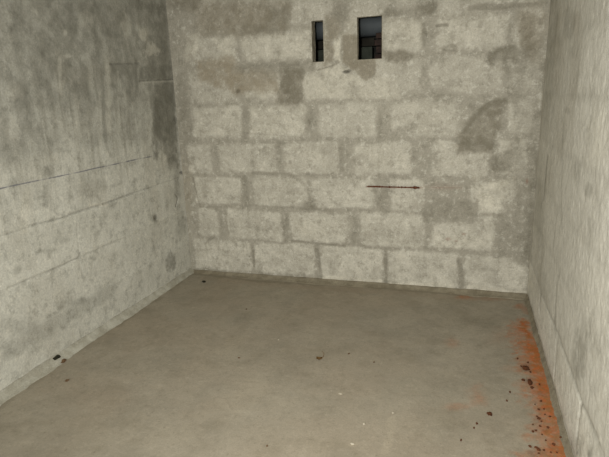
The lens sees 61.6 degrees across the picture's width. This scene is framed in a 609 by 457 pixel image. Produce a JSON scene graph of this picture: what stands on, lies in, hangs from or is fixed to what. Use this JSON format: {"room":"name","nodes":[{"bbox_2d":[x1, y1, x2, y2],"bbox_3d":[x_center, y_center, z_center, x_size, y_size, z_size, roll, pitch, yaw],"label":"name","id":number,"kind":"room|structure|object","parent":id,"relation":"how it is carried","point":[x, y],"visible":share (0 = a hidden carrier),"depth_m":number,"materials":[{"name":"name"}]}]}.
{"room":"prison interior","nodes":[
{"label":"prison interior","id":0,"kind":"room"},
{"bbox_2d":[0,0,190,390],"bbox_3d":[-1.588,-0.199,1.866,0.016,2.250,4.300,3,15,17],"label":"wall","id":1,"kind":"structure","parent":0,"point":[93,217],"depth_m":2.89,"materials":[{"name":"concrete"}]},
{"bbox_2d":[0,267,193,405],"bbox_3d":[-1.520,0.874,2.139,0.064,0.055,4.300,3,15,17],"label":"trim","id":2,"kind":"structure","parent":1,"relation":"attached to","point":[20,384],"depth_m":2.91,"materials":[{"name":"grey concrete"}]},
{"bbox_2d":[0,273,565,456],"bbox_3d":[-0.351,0.943,1.783,2.500,0.008,4.300,3,15,17],"label":"floor","id":3,"kind":"structure","parent":0,"point":[170,379],"depth_m":2.49,"materials":[{"name":"grey concrete"}]},
{"bbox_2d":[315,36,377,58],"bbox_3d":[0.416,-1.362,3.944,2.700,1.500,0.100,3,15,17],"label":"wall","id":4,"kind":"structure","parent":0,"point":[374,48],"depth_m":3.86,"materials":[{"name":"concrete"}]},
{"bbox_3d":[0.361,-0.842,3.838,2.700,0.652,0.390,3,15,17],"label":"slab","id":5,"kind":"object","parent":4,"relation":"attached to","visible":0},
{"bbox_2d":[316,47,372,61],"bbox_3d":[-0.074,-1.266,3.905,1.195,0.164,0.050,3,15,17],"label":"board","id":6,"kind":"object","parent":5,"relation":"on","point":[364,52],"visible":0.21,"depth_m":3.72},
{"bbox_2d":[315,38,374,49],"bbox_3d":[-0.062,-1.385,3.906,1.206,0.058,0.060,3,15,17],"label":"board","id":7,"kind":"object","parent":6,"relation":"on","point":[365,42],"visible":0.23,"depth_m":3.73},
{"bbox_3d":[0.634,-1.122,3.508,0.310,0.055,0.075,3,15,17],"label":"pier","id":8,"kind":"object","parent":5,"relation":"on","visible":0},
{"bbox_2d":[375,54,381,58],"bbox_3d":[0.591,-1.173,3.499,0.210,0.048,0.063,3,15,17],"label":"brick","id":9,"kind":"object","parent":8,"relation":"on","point":[377,56],"visible":0.17,"depth_m":3.49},
{"bbox_2d":[376,46,381,53],"bbox_3d":[0.597,-1.222,3.483,0.210,0.045,0.063,3,15,17],"label":"brick","id":10,"kind":"object","parent":9,"relation":"on","point":[379,48],"visible":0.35,"depth_m":3.48,"materials":[{"name":"brown brick"}]},
{"bbox_2d":[374,39,381,45],"bbox_3d":[0.585,-1.268,3.475,0.210,0.041,0.063,3,15,17],"label":"brick","id":11,"kind":"object","parent":10,"relation":"on","point":[378,42],"visible":0.31,"depth_m":3.47,"materials":[{"name":"brown brick"}]},
{"bbox_2d":[376,33,381,38],"bbox_3d":[0.592,-1.310,3.461,0.210,0.038,0.063,3,15,17],"label":"brick","id":12,"kind":"object","parent":11,"relation":"on","point":[378,35],"visible":0.3,"depth_m":3.46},
{"bbox_2d":[315,16,381,39],"bbox_3d":[0.319,-1.428,3.620,2.600,0.148,0.148,3,15,17],"label":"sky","id":13,"kind":"structure","parent":0,"point":[368,26],"depth_m":3.53,"materials":[{"name":"grey"}]},
{"bbox_2d":[166,0,549,292],"bbox_3d":[0.243,-0.690,3.477,2.500,2.250,0.012,3,15,17],"label":"wall","id":14,"kind":"structure","parent":0,"point":[281,149],"depth_m":3.46,"materials":[{"name":"grey concrete"}]},
{"bbox_2d":[311,20,323,61],"bbox_3d":[0.100,-1.248,3.418,0.090,0.270,0.094,3,15,17],"label":"window","id":15,"kind":"structure","parent":14,"relation":"in","point":[312,22],"depth_m":3.43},
{"bbox_2d":[194,269,526,299],"bbox_3d":[0.274,0.400,3.733,2.500,0.034,0.076,3,15,17],"label":"trim","id":16,"kind":"structure","parent":14,"relation":"attached to","point":[307,280],"depth_m":3.68,"materials":[{"name":"grey concrete"}]},
{"bbox_2d":[357,15,381,59],"bbox_3d":[0.424,-1.227,3.298,0.170,0.270,0.054,3,15,17],"label":"window","id":17,"kind":"structure","parent":14,"relation":"in","point":[378,15],"depth_m":3.31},
{"bbox_2d":[367,186,418,188],"bbox_3d":[0.599,-0.281,3.470,0.355,0.020,0.021,3,15,17],"label":"rod","id":18,"kind":"object","parent":14,"relation":"attached to","point":[414,187],"visible":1,"depth_m":3.46,"materials":[{"name":"brown metal"}]},
{"bbox_2d":[527,0,608,456],"bbox_3d":[0.802,-0.095,1.129,0.013,2.250,4.300,3,15,17],"label":"wall","id":19,"kind":"structure","parent":0,"point":[568,288],"depth_m":2.01,"materials":[{"name":"grey concrete"}]},
{"bbox_2d":[524,294,573,456],"bbox_3d":[0.832,0.987,1.416,0.034,0.035,4.300,3,15,17],"label":"trim","id":20,"kind":"structure","parent":19,"relation":"attached to","point":[553,396],"depth_m":2.33,"materials":[{"name":"grey concrete"}]}
]}

